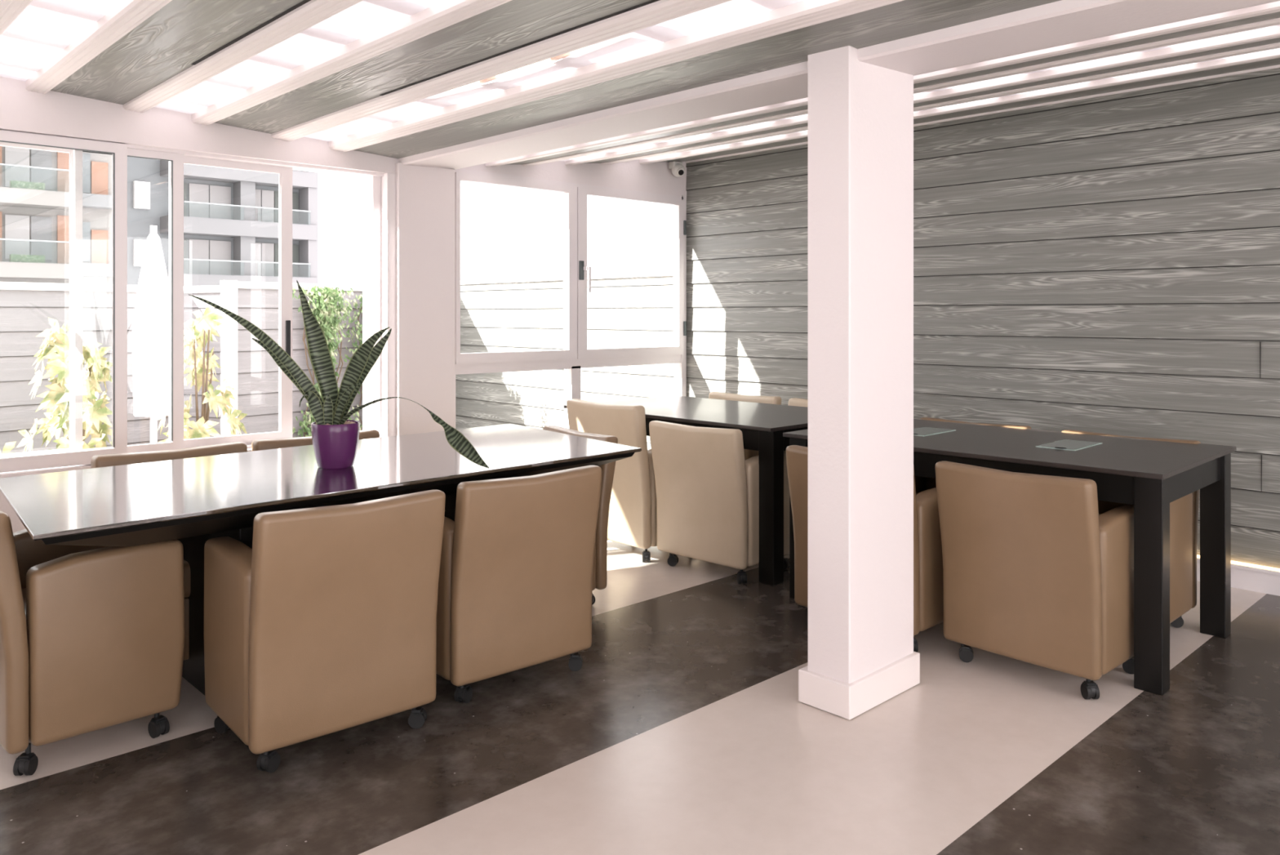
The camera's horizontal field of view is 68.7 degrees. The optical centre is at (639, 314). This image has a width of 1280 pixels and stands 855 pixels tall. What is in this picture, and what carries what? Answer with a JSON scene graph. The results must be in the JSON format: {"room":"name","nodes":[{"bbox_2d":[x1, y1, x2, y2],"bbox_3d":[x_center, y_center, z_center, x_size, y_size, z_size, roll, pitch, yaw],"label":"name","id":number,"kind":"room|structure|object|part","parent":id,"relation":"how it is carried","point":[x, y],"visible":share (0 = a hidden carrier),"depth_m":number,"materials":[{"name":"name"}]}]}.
{"room":"meeting room","nodes":[
{"label":"meeting room","id":0,"kind":"room"},
{"bbox_2d":[0,281,168,453],"bbox_3d":[-5.542,0.584,5.499,0.200,1.633,5.667,0,0,37],"label":"wall","id":1,"kind":"structure","parent":0,"point":[25,308],"depth_m":6.85,"materials":[{"name":"grey"}]},
{"bbox_2d":[183,285,221,436],"bbox_3d":[-3.552,0.584,7.687,0.427,1.633,0.200,0,0,19],"label":"wall","id":2,"kind":"structure","parent":0,"point":[210,293],"depth_m":7.61,"materials":[{"name":"grey"}]},
{"bbox_2d":[237,281,362,437],"bbox_3d":[-2.638,0.565,8.562,0.200,1.670,2.336,0,0,38],"label":"wall","id":3,"kind":"structure","parent":0,"point":[258,302],"depth_m":7.83,"materials":[{"name":"grey paint"}]},
{"bbox_2d":[220,280,237,435],"bbox_3d":[-3.316,0.537,7.549,0.100,1.625,0.100,0,0,-44],"label":"trim","id":4,"kind":"structure","parent":3,"relation":"attached to","point":[228,294],"depth_m":7.51,"materials":[{"name":"white"}]},
{"bbox_2d":[0,76,686,532],"bbox_3d":[-2.184,0.000,4.655,7.070,2.600,0.370,0,0,-44],"label":"wall","id":5,"kind":"structure","parent":0,"point":[55,113],"depth_m":4.49,"materials":[{"name":"white paint"}]},
{"bbox_2d":[0,0,32,35],"bbox_3d":[-0.397,-0.995,1.284,0.089,0.056,7.005,0,0,-44],"label":"trim","id":6,"kind":"structure","parent":5,"relation":"attached to","point":[10,10],"depth_m":2.99,"materials":[{"name":"white paint"}]},
{"bbox_2d":[0,0,122,81],"bbox_3d":[-0.283,-1.032,1.389,0.270,0.081,7.000,0,0,-44],"label":"window","id":7,"kind":"structure","parent":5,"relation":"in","point":[44,28],"depth_m":3.30,"materials":[{"name":"white glass"}]},
{"bbox_2d":[25,0,172,93],"bbox_3d":[-0.180,-0.977,1.491,0.079,0.055,7.005,0,0,-44],"label":"trim","id":8,"kind":"structure","parent":5,"relation":"attached to","point":[127,15],"depth_m":3.28,"materials":[{"name":"white paint"}]},
{"bbox_2d":[0,129,395,478],"bbox_3d":[-2.725,-0.040,4.000,3.622,1.500,0.190,0,0,-44],"label":"window","id":9,"kind":"structure","parent":5,"relation":"in","point":[381,187],"depth_m":4.46,"materials":[{"name":"white metal"}]},
{"bbox_3d":[-3.285,-0.055,3.549,2.050,1.440,0.028,0,0,-44],"label":"sash","id":10,"kind":"part","parent":9,"relation":"part of","materials":[{"name":"white metal"}]},
{"bbox_3d":[-2.759,-0.055,3.885,1.136,1.440,0.028,0,0,-44],"label":"sash","id":11,"kind":"part","parent":9,"relation":"part of","materials":[{"name":"white metal"}]},
{"bbox_3d":[-2.355,-0.055,4.326,0.456,1.440,0.028,0,0,-44],"label":"sash","id":12,"kind":"part","parent":9,"relation":"part of","materials":[{"name":"white metal"}]},
{"bbox_3d":[-2.036,-0.055,4.685,0.594,1.440,0.028,0,0,-44],"label":"sash","id":13,"kind":"part","parent":9,"relation":"part of","materials":[{"name":"white metal"}]},
{"bbox_2d":[122,0,363,112],"bbox_3d":[0.095,-0.953,1.753,0.089,0.056,7.005,0,0,-44],"label":"trim","id":14,"kind":"structure","parent":5,"relation":"attached to","point":[313,12],"depth_m":3.29,"materials":[{"name":"white paint"}]},
{"bbox_2d":[155,0,445,114],"bbox_3d":[0.205,-0.990,1.855,0.260,0.080,7.000,0,0,-44],"label":"window","id":15,"kind":"structure","parent":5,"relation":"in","point":[365,18],"depth_m":3.37,"materials":[{"name":"white glass"}]},
{"bbox_2d":[191,0,512,125],"bbox_3d":[0.305,-0.935,1.954,0.079,0.055,7.005,0,0,-44],"label":"trim","id":16,"kind":"structure","parent":5,"relation":"attached to","point":[445,14],"depth_m":3.30,"materials":[{"name":"white paint"}]},
{"bbox_2d":[362,162,454,435],"bbox_3d":[-1.344,0.230,5.436,0.365,2.140,0.420,0,0,-44],"label":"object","id":17,"kind":"structure","parent":5,"relation":"attached to","point":[424,195],"depth_m":5.28,"materials":[{"name":"white paint"}]},
{"bbox_2d":[271,0,732,141],"bbox_3d":[0.589,-0.911,2.225,0.104,0.056,7.005,0,0,-44],"label":"trim","id":18,"kind":"structure","parent":5,"relation":"attached to","point":[662,11],"depth_m":3.27,"materials":[{"name":"white paint"}]},
{"bbox_2d":[304,0,805,142],"bbox_3d":[0.703,-0.943,2.330,0.255,0.088,7.000,0,0,-44],"label":"skylight","id":19,"kind":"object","parent":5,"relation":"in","point":[732,11],"depth_m":3.33,"materials":[{"name":"white glass"}]},
{"bbox_2d":[454,168,686,428],"bbox_3d":[-0.399,0.120,6.384,2.070,2.040,0.155,0,0,-44],"label":"window","id":20,"kind":"structure","parent":5,"relation":"in","point":[575,355],"depth_m":6.33,"materials":[{"name":"white metal"}]},
{"bbox_3d":[-0.788,-0.282,6.026,0.953,1.165,0.055,0,0,-44],"label":"sash","id":21,"kind":"part","parent":20,"relation":"part of","materials":[{"name":"white metal"}]},
{"bbox_3d":[-0.396,-0.300,6.352,0.036,0.130,0.015,0,0,-44],"label":"handle plate","id":22,"kind":"part","parent":20,"relation":"part of","materials":[{"name":"grey metal"}]},
{"bbox_3d":[-0.357,-0.237,6.348,0.032,0.175,0.045,0,0,-44],"label":"handle lever","id":23,"kind":"part","parent":20,"relation":"part of","materials":[{"name":"white metal"}]},
{"bbox_3d":[-0.063,-0.282,6.718,1.036,1.165,0.055,0,0,-44],"label":"sash","id":24,"kind":"part","parent":20,"relation":"part of","materials":[{"name":"white metal"}]},
{"bbox_2d":[328,0,904,151],"bbox_3d":[0.807,-0.892,2.434,0.099,0.056,7.005,0,0,-44],"label":"trim","id":25,"kind":"structure","parent":5,"relation":"attached to","point":[806,13],"depth_m":3.25,"materials":[{"name":"white paint"}]},
{"bbox_2d":[398,0,1279,169],"bbox_3d":[1.153,-0.934,2.905,0.440,0.212,7.210,0,0,-44],"label":"ceiling beam","id":26,"kind":"structure","parent":5,"relation":"attached to","point":[1064,22],"depth_m":3.10,"materials":[{"name":"white paint"}]},
{"bbox_2d":[484,0,1279,166],"bbox_3d":[1.547,-0.949,3.285,0.094,0.052,7.215,0,0,-44],"label":"trim","id":27,"kind":"structure","parent":5,"relation":"attached to","point":[1273,7],"depth_m":3.47,"materials":[{"name":"white paint"}]},
{"bbox_2d":[521,17,1279,166],"bbox_3d":[1.756,-0.985,3.485,0.114,0.054,7.215,0,0,-44],"label":"trim","id":28,"kind":"structure","parent":5,"relation":"attached to","point":[1273,22],"depth_m":3.74,"materials":[{"name":"white paint"}]},
{"bbox_2d":[564,26,1279,165],"bbox_3d":[2.010,-1.029,3.727,0.094,0.052,7.215,0,0,-44],"label":"trim","id":29,"kind":"structure","parent":5,"relation":"attached to","point":[1271,33],"depth_m":4.04,"materials":[{"name":"white paint"}]},
{"bbox_2d":[600,42,1279,164],"bbox_3d":[2.245,-1.070,3.951,0.124,0.056,7.215,0,0,-44],"label":"trim","id":30,"kind":"structure","parent":5,"relation":"attached to","point":[1275,46],"depth_m":4.34,"materials":[{"name":"white paint"}]},
{"bbox_2d":[639,48,1279,164],"bbox_3d":[2.512,-1.116,4.207,0.104,0.053,7.215,0,0,-44],"label":"trim","id":31,"kind":"structure","parent":5,"relation":"attached to","point":[1275,54],"depth_m":4.66,"materials":[{"name":"white paint"}]},
{"bbox_2d":[0,539,1279,854],"bbox_3d":[0.303,1.360,2.087,7.320,0.120,7.400,0,0,-44],"label":"floor","id":32,"kind":"structure","parent":0,"point":[682,727],"depth_m":2.73,"materials":[{"name":"concrete"}]},
{"bbox_2d":[0,510,185,775],"bbox_3d":[-1.798,0.923,2.923,0.537,0.754,0.570,0,0,-45],"label":"tub chair","id":33,"kind":"object","parent":32,"relation":"on","point":[92,637],"visible":0.96,"depth_m":2.72,"materials":[{"name":"beige leather"}]},
{"bbox_3d":[-1.946,0.884,2.776,0.120,0.676,0.570,0,0,-45],"label":"backrest","id":34,"kind":"part","parent":33,"relation":"part of","materials":[{"name":"beige leather"}]},
{"bbox_3d":[-1.759,0.938,2.961,0.415,0.125,0.396,0,0,-45],"label":"seat","id":35,"kind":"part","parent":33,"relation":"part of","materials":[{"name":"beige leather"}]},
{"bbox_3d":[-1.925,0.957,3.138,0.416,0.526,0.085,0,0,-45],"label":"armrest","id":36,"kind":"part","parent":33,"relation":"part of","materials":[{"name":"beige leather"}]},
{"bbox_3d":[-1.584,0.957,2.793,0.416,0.526,0.085,0,0,-45],"label":"armrest","id":37,"kind":"part","parent":33,"relation":"part of","materials":[{"name":"beige leather"}]},
{"bbox_2d":[90,441,247,659],"bbox_3d":[-1.694,0.915,3.553,0.570,0.769,0.544,0,0,-45],"label":"tub chair","id":38,"kind":"object","parent":32,"relation":"on","point":[117,459],"visible":0.1,"depth_m":3.60,"materials":[{"name":"beige leather"}]},
{"bbox_3d":[-1.841,0.876,3.702,0.570,0.691,0.127,0,0,-45],"label":"backrest","id":39,"kind":"part","parent":38,"relation":"part of","materials":[{"name":"beige leather"}]},
{"bbox_3d":[-1.657,1.109,3.516,0.400,0.218,0.394,0,0,-45],"label":"seat","id":40,"kind":"part","parent":38,"relation":"part of","materials":[{"name":"beige leather"}]},
{"bbox_3d":[-1.654,0.938,3.512,0.396,0.125,0.415,0,0,-45],"label":"seat","id":41,"kind":"part","parent":38,"relation":"part of","materials":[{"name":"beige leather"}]},
{"bbox_2d":[251,429,379,451],"bbox_3d":[-1.266,0.915,3.976,0.570,0.769,0.544,0,0,-44],"label":"tub chair","id":42,"kind":"object","parent":32,"relation":"on","point":[271,443],"visible":0.09,"depth_m":4.02,"materials":[{"name":"beige leather"}]},
{"bbox_2d":[0,423,641,694],"bbox_3d":[-1.083,0.925,3.530,2.275,0.750,1.141,0,0,-44],"label":"glossy table","id":43,"kind":"object","parent":32,"relation":"on","point":[192,501],"visible":0.49,"depth_m":3.16,"materials":[{"name":"black wood"}]},
{"bbox_3d":[-1.460,0.985,3.238,0.100,0.630,0.660,0,0,-44],"label":"leg","id":44,"kind":"part","parent":43,"relation":"part of","materials":[{"name":"black paint"}]},
{"bbox_2d":[188,280,488,468],"bbox_3d":[-1.040,0.212,3.355,1.048,0.675,0.240,0,0,1],"label":"potted snake plant","id":45,"kind":"object","parent":43,"relation":"on","point":[335,437],"visible":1,"depth_m":3.35,"materials":[{"name":"green plant"}]},
{"bbox_3d":[-1.103,0.470,3.392,0.169,0.160,0.169,0,0,-44],"label":"pot","id":46,"kind":"part","parent":45,"relation":"part of","materials":[{"name":"purple ceramic"}]},
{"bbox_3d":[-0.708,0.985,3.956,0.100,0.630,0.660,0,0,-44],"label":"leg","id":47,"kind":"part","parent":43,"relation":"part of","materials":[{"name":"black paint"}]},
{"bbox_2d":[204,488,445,772],"bbox_3d":[-0.983,0.923,2.917,0.570,0.754,0.537,0,0,-41],"label":"tub chair","id":48,"kind":"object","parent":32,"relation":"on","point":[327,624],"visible":1,"depth_m":2.72,"materials":[{"name":"beige leather"}]},
{"bbox_3d":[-1.206,0.957,2.805,0.085,0.526,0.416,0,0,-41],"label":"armrest","id":49,"kind":"part","parent":48,"relation":"part of","materials":[{"name":"beige leather"}]},
{"bbox_2d":[435,465,601,702],"bbox_3d":[-0.516,0.923,3.391,0.570,0.754,0.537,0,0,-41],"label":"tub chair","id":50,"kind":"object","parent":32,"relation":"on","point":[514,593],"visible":0.86,"depth_m":3.17,"materials":[{"name":"beige leather"}]},
{"bbox_3d":[-0.740,0.957,3.279,0.085,0.526,0.416,0,0,-41],"label":"armrest","id":51,"kind":"part","parent":50,"relation":"part of","materials":[{"name":"beige leather"}]},
{"bbox_2d":[542,425,617,604],"bbox_3d":[-0.472,0.923,4.271,0.537,0.754,0.570,0,0,-37],"label":"tub chair","id":52,"kind":"object","parent":32,"relation":"on","point":[599,578],"visible":0.09,"depth_m":4.15,"materials":[{"name":"beige leather"}]},
{"bbox_3d":[-0.376,0.957,4.040,0.416,0.526,0.085,0,0,-37],"label":"armrest","id":53,"kind":"part","parent":52,"relation":"part of","materials":[{"name":"beige leather"}]},
{"bbox_2d":[566,398,657,561],"bbox_3d":[-0.027,0.885,5.194,0.550,0.829,0.570,0,0,-44],"label":"tub chair","id":54,"kind":"object","parent":32,"relation":"on","point":[632,517],"visible":0.52,"depth_m":4.91,"materials":[{"name":"beige leather"}]},
{"bbox_3d":[0.189,0.957,5.064,0.416,0.526,0.085,0,0,-44],"label":"armrest","id":55,"kind":"part","parent":54,"relation":"part of","materials":[{"name":"beige leather"}]},
{"bbox_2d":[564,395,808,585],"bbox_3d":[0.431,0.920,5.348,0.960,0.760,1.560,0,0,-44],"label":"table","id":56,"kind":"object","parent":32,"relation":"on","point":[762,426],"visible":0.52,"depth_m":4.61,"materials":[{"name":"black wood"}]},
{"bbox_3d":[0.637,0.929,4.547,0.082,0.741,0.092,0,0,-44],"label":"leg","id":57,"kind":"part","parent":56,"relation":"part of","materials":[{"name":"black wood"}]},
{"bbox_2d":[648,420,789,583],"bbox_3d":[0.425,0.923,4.801,0.570,0.754,0.537,0,0,44],"label":"tub chair","id":58,"kind":"object","parent":32,"relation":"on","point":[708,494],"visible":0.91,"depth_m":4.60,"materials":[{"name":"beige leather"}]},
{"bbox_3d":[0.281,0.884,4.651,0.570,0.676,0.120,0,0,44],"label":"backrest","id":59,"kind":"part","parent":58,"relation":"part of","materials":[{"name":"beige leather"}]},
{"bbox_3d":[0.642,0.957,4.677,0.085,0.526,0.416,0,0,44],"label":"armrest","id":60,"kind":"part","parent":58,"relation":"part of","materials":[{"name":"beige leather"}]},
{"bbox_2d":[708,391,781,404],"bbox_3d":[0.512,0.908,5.923,0.544,0.784,0.570,0,0,-44],"label":"tub chair","id":61,"kind":"object","parent":32,"relation":"on","point":[715,395],"visible":0.06,"depth_m":6.03,"materials":[{"name":"beige leather"}]},
{"bbox_2d":[743,397,808,460],"bbox_3d":[0.968,0.908,5.445,0.544,0.784,0.570,0,0,-44],"label":"tub chair","id":62,"kind":"object","parent":32,"relation":"on","point":[797,402],"visible":0.02,"depth_m":5.69,"materials":[{"name":"beige leather"}]},
{"bbox_3d":[0.754,0.957,5.576,0.416,0.526,0.085,0,0,-44],"label":"armrest","id":63,"kind":"part","parent":62,"relation":"part of","materials":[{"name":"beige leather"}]},
{"bbox_3d":[1.118,0.869,5.589,0.128,0.706,0.570,0,0,-44],"label":"backrest","id":64,"kind":"part","parent":62,"relation":"part of","materials":[{"name":"beige leather"}]},
{"bbox_2d":[798,45,919,719],"bbox_3d":[0.759,0.212,3.219,0.437,2.175,0.204,0,0,-44],"label":"square pillar","id":65,"kind":"structure","parent":32,"relation":"on","point":[861,655],"depth_m":3.10,"materials":[{"name":"white paint"}]},
{"bbox_2d":[786,444,943,652],"bbox_3d":[0.987,0.923,3.880,0.537,0.754,0.570,0,0,-44],"label":"tub chair","id":66,"kind":"object","parent":32,"relation":"on","point":[928,583],"visible":0.18,"depth_m":3.65,"materials":[{"name":"beige leather"}]},
{"bbox_3d":[1.198,0.957,3.747,0.416,0.526,0.085,0,0,-44],"label":"armrest","id":67,"kind":"part","parent":66,"relation":"part of","materials":[{"name":"beige leather"}]},
{"bbox_2d":[914,417,1031,494],"bbox_3d":[1.490,0.915,4.492,0.544,0.769,0.570,0,0,-44],"label":"tub chair","id":68,"kind":"object","parent":32,"relation":"on","point":[922,483],"visible":0.04,"depth_m":4.70,"materials":[{"name":"beige leather"}]},
{"bbox_3d":[1.276,0.957,4.623,0.416,0.526,0.085,0,0,-44],"label":"armrest","id":69,"kind":"part","parent":68,"relation":"part of","materials":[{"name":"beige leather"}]},
{"bbox_2d":[782,418,1236,694],"bbox_3d":[1.548,0.917,4.056,0.955,0.765,1.580,0,0,-45],"label":"table","id":70,"kind":"object","parent":32,"relation":"on","point":[1148,475],"visible":0.63,"depth_m":3.63,"materials":[{"name":"black wood"}]},
{"bbox_3d":[0.747,0.929,4.292,0.082,0.741,0.092,0,0,-45],"label":"leg","id":71,"kind":"part","parent":70,"relation":"part of","materials":[{"name":"black wood"}]},
{"bbox_3d":[1.312,0.536,4.311,0.288,0.001,0.143,0,0,-45],"label":"glass plate","id":72,"kind":"part","parent":70,"relation":"part of","materials":[{"name":"grey"}]},
{"bbox_3d":[1.777,0.536,3.872,0.288,0.001,0.143,0,0,-45],"label":"glass plate","id":73,"kind":"part","parent":70,"relation":"part of","materials":[{"name":"grey"}]},
{"bbox_3d":[1.780,0.929,3.255,0.082,0.741,0.092,0,0,-45],"label":"leg","id":74,"kind":"part","parent":70,"relation":"part of","materials":[{"name":"black wood"}]},
{"bbox_3d":[2.349,0.929,3.821,0.082,0.741,0.092,0,0,-45],"label":"leg","id":75,"kind":"part","parent":70,"relation":"part of","materials":[{"name":"black wood"}]},
{"bbox_2d":[935,460,1133,698],"bbox_3d":[1.476,0.923,3.448,0.537,0.754,0.570,0,0,-42],"label":"tub chair","id":76,"kind":"object","parent":32,"relation":"on","point":[1033,572],"visible":0.97,"depth_m":3.25,"materials":[{"name":"beige leather"}]},
{"bbox_3d":[1.683,0.957,3.309,0.416,0.526,0.085,0,0,-42],"label":"armrest","id":77,"kind":"part","parent":76,"relation":"part of","materials":[{"name":"beige leather"}]},
{"bbox_2d":[1061,429,1200,627],"bbox_3d":[1.987,0.915,3.972,0.544,0.769,0.570,0,0,-44],"label":"tub chair","id":78,"kind":"object","parent":32,"relation":"on","point":[1184,511],"visible":0.22,"depth_m":3.79,"materials":[{"name":"beige leather"}]},
{"bbox_3d":[2.108,0.957,3.752,0.416,0.526,0.085,0,0,-44],"label":"armrest","id":79,"kind":"part","parent":78,"relation":"part of","materials":[{"name":"beige leather"}]},
{"bbox_2d":[50,0,1279,164],"bbox_3d":[0.281,-1.029,2.073,7.090,0.329,7.210,0,0,-44],"label":"ceiling","id":80,"kind":"structure","parent":0,"point":[182,34],"depth_m":3.41,"materials":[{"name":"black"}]},
{"bbox_2d":[668,160,684,177],"bbox_3d":[0.284,-1.078,6.942,0.100,0.117,0.121,0,0,-44],"label":"security camera","id":81,"kind":"object","parent":80,"relation":"attached to","point":[677,168],"visible":1,"depth_m":6.91,"materials":[{"name":"white plastic"}]},
{"bbox_2d":[455,67,1279,568],"bbox_3d":[1.707,0.100,5.778,0.131,2.600,10.600,0,0,-44],"label":"wall","id":82,"kind":"structure","parent":0,"point":[1110,264],"depth_m":5.17,"materials":[{"name":"grey wood"}]},
{"bbox_2d":[460,270,673,284],"bbox_3d":[-0.827,-0.320,8.439,0.180,0.040,3.350,0,0,-44],"label":"trim","id":83,"kind":"structure","parent":82,"relation":"on","point":[665,273],"depth_m":8.17,"materials":[{"name":"white paint"}]},
{"bbox_2d":[684,64,1279,163],"bbox_3d":[2.834,-1.155,4.510,0.032,0.014,7.210,0,0,-44],"label":"trim","id":84,"kind":"structure","parent":82,"relation":"attached to","point":[1274,66],"depth_m":5.06,"materials":[{"name":"white paint"}]},
{"bbox_2d":[1196,556,1279,595],"bbox_3d":[2.819,1.244,4.496,0.052,0.112,7.210,0,0,-44],"label":"baseboard","id":85,"kind":"structure","parent":82,"relation":"attached to","point":[1255,579],"depth_m":4.40,"materials":[{"name":"white wood"}]},
{"bbox_2d":[1196,554,1279,570],"bbox_3d":[2.756,1.184,4.567,0.018,0.008,5.800,0,0,-44],"label":"led strip","id":86,"kind":"object","parent":85,"relation":"on","point":[1197,556],"visible":0.02,"depth_m":4.41,"materials":[{"name":"beige plastic"}]},
{"bbox_2d":[1259,342,1261,377],"bbox_3d":[2.925,0.213,4.412,0.008,0.170,0.002,0,0,-44],"label":"trim","id":87,"kind":"structure","parent":82,"relation":"attached to","point":[1260,342],"depth_m":4.41,"materials":[{"name":"black"}]},
{"bbox_2d":[1261,454,1262,491],"bbox_3d":[2.928,0.746,4.408,0.008,0.170,0.002,0,0,-44],"label":"trim","id":88,"kind":"structure","parent":82,"relation":"attached to","point":[1261,455],"depth_m":4.40,"materials":[{"name":"black"}]},
{"bbox_2d":[562,24,1279,160],"bbox_3d":[1.891,-1.049,3.610,0.300,0.098,7.210,0,0,-44],"label":"trim","id":89,"kind":"structure","parent":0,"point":[1275,26],"depth_m":4.01,"materials":[{"name":"white paint"}]},
{"bbox_2d":[638,48,1279,159],"bbox_3d":[2.386,-1.135,4.083,0.310,0.100,7.210,0,0,-44],"label":"trim","id":90,"kind":"structure","parent":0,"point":[1277,48],"depth_m":4.63,"materials":[{"name":"white paint"}]},
{"bbox_3d":[-4.813,1.385,7.212,15.000,0.130,6.920,0,0,-44],"label":"floor","id":91,"kind":"structure","parent":0,"visible":0},
{"bbox_2d":[0,441,16,453],"bbox_3d":[-3.618,1.028,5.331,0.461,0.584,0.481,0,0,-44],"label":"variegated shrub","id":92,"kind":"object","parent":91,"relation":"on","point":[8,446],"visible":0.02,"depth_m":5.39,"materials":[{"name":"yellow plant"}]},
{"bbox_2d":[16,317,112,452],"bbox_3d":[-3.558,0.668,5.948,0.639,1.304,0.567,0,0,-15],"label":"variegated shrub","id":93,"kind":"object","parent":91,"relation":"on","point":[56,400],"visible":0.57,"depth_m":5.82,"materials":[{"name":"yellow plant"}]},
{"bbox_2d":[131,225,168,443],"bbox_3d":[-2.905,0.395,5.591,0.440,1.850,0.440,0,0,-44],"label":"parasol","id":94,"kind":"object","parent":91,"relation":"on","point":[150,329],"visible":0.55,"depth_m":5.52,"materials":[{"name":"white fabric"}]},
{"bbox_2d":[157,306,247,442],"bbox_3d":[-3.027,0.629,6.475,0.578,1.382,0.499,0,0,-28],"label":"variegated shrub","id":95,"kind":"object","parent":91,"relation":"on","point":[202,330],"visible":0.54,"depth_m":6.47,"materials":[{"name":"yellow plant"}]},
{"bbox_2d":[292,284,362,437],"bbox_3d":[-2.705,0.532,8.040,1.170,1.579,0.244,0,0,-44],"label":"climbing plant","id":96,"kind":"object","parent":91,"relation":"on","point":[325,308],"visible":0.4,"depth_m":8.04,"materials":[{"name":"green plant"}]},
{"bbox_2d":[341,293,362,430],"bbox_3d":[-2.380,0.559,8.455,0.678,1.526,0.242,0,0,-44],"label":"climbing plant","id":97,"kind":"object","parent":91,"relation":"on","point":[355,304],"visible":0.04,"depth_m":8.38,"materials":[{"name":"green plant"}]},
{"label":"outside","id":98,"kind":"structure","parent":0,"visible":0},
{"bbox_2d":[127,156,318,285],"bbox_3d":[-25.309,1.300,51.555,10.200,28.000,12.470,0,0,-44],"label":"apartment building","id":99,"kind":"structure","parent":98,"point":[231,216],"depth_m":47.91,"materials":[{"name":"grey concrete"}]},
{"bbox_3d":[-20.021,-5.530,48.045,6.400,0.060,0.090,0,0,-44],"label":"handrail","id":100,"kind":"part","parent":99,"relation":"part of","materials":[{"name":"silver metal"}]},
{"bbox_3d":[-20.021,-2.710,48.045,6.400,0.060,0.090,0,0,-44],"label":"handrail","id":101,"kind":"part","parent":99,"relation":"part of","materials":[{"name":"silver metal"}]},
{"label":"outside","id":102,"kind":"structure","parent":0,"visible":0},
{"bbox_2d":[0,146,112,284],"bbox_3d":[-29.009,1.300,38.344,11.000,28.000,12.470,0,0,-44],"label":"apartment building","id":103,"kind":"structure","parent":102,"point":[34,184],"depth_m":36.78,"materials":[{"name":"grey"}]},
{"bbox_3d":[-24.833,-5.730,35.708,0.800,2.000,0.150,0,0,-44],"label":"brick panel","id":104,"kind":"part","parent":103,"relation":"part of","materials":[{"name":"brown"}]},
{"bbox_3d":[-24.833,-2.950,35.708,0.800,2.000,0.150,0,0,-44],"label":"brick panel","id":105,"kind":"part","parent":103,"relation":"part of","materials":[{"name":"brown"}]},
{"bbox_3d":[-25.349,-5.585,33.280,9.300,0.050,0.090,0,0,-44],"label":"handrail","id":106,"kind":"part","parent":103,"relation":"part of","materials":[{"name":"silver metal"}]},
{"bbox_3d":[-25.349,-2.805,33.280,9.300,0.050,0.090,0,0,-44],"label":"handrail","id":107,"kind":"part","parent":103,"relation":"part of","materials":[{"name":"silver metal"}]},
{"bbox_3d":[-23.061,-5.730,37.400,0.400,2.000,0.150,0,0,-44],"label":"brick panel","id":108,"kind":"part","parent":103,"relation":"part of","materials":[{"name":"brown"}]},
{"bbox_3d":[-23.061,-2.950,37.400,0.400,2.000,0.150,0,0,-44],"label":"brick panel","id":109,"kind":"part","parent":103,"relation":"part of","materials":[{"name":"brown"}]},
{"bbox_3d":[-22.121,-5.480,38.298,0.600,1.500,0.150,0,0,-44],"label":"brick panel","id":110,"kind":"part","parent":103,"relation":"part of","materials":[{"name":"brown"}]},
{"bbox_3d":[-22.121,-2.700,38.298,0.600,1.500,0.150,0,0,-44],"label":"brick panel","id":111,"kind":"part","parent":103,"relation":"part of","materials":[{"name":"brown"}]},
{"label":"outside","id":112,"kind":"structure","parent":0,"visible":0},
{"bbox_2d":[318,82,486,284],"bbox_3d":[-20.575,-14.700,72.951,11.000,60.000,14.060,0,0,-44],"label":"sky","id":113,"kind":"structure","parent":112,"point":[340,197],"depth_m":66.68,"materials":[{"name":"white"}]}
]}

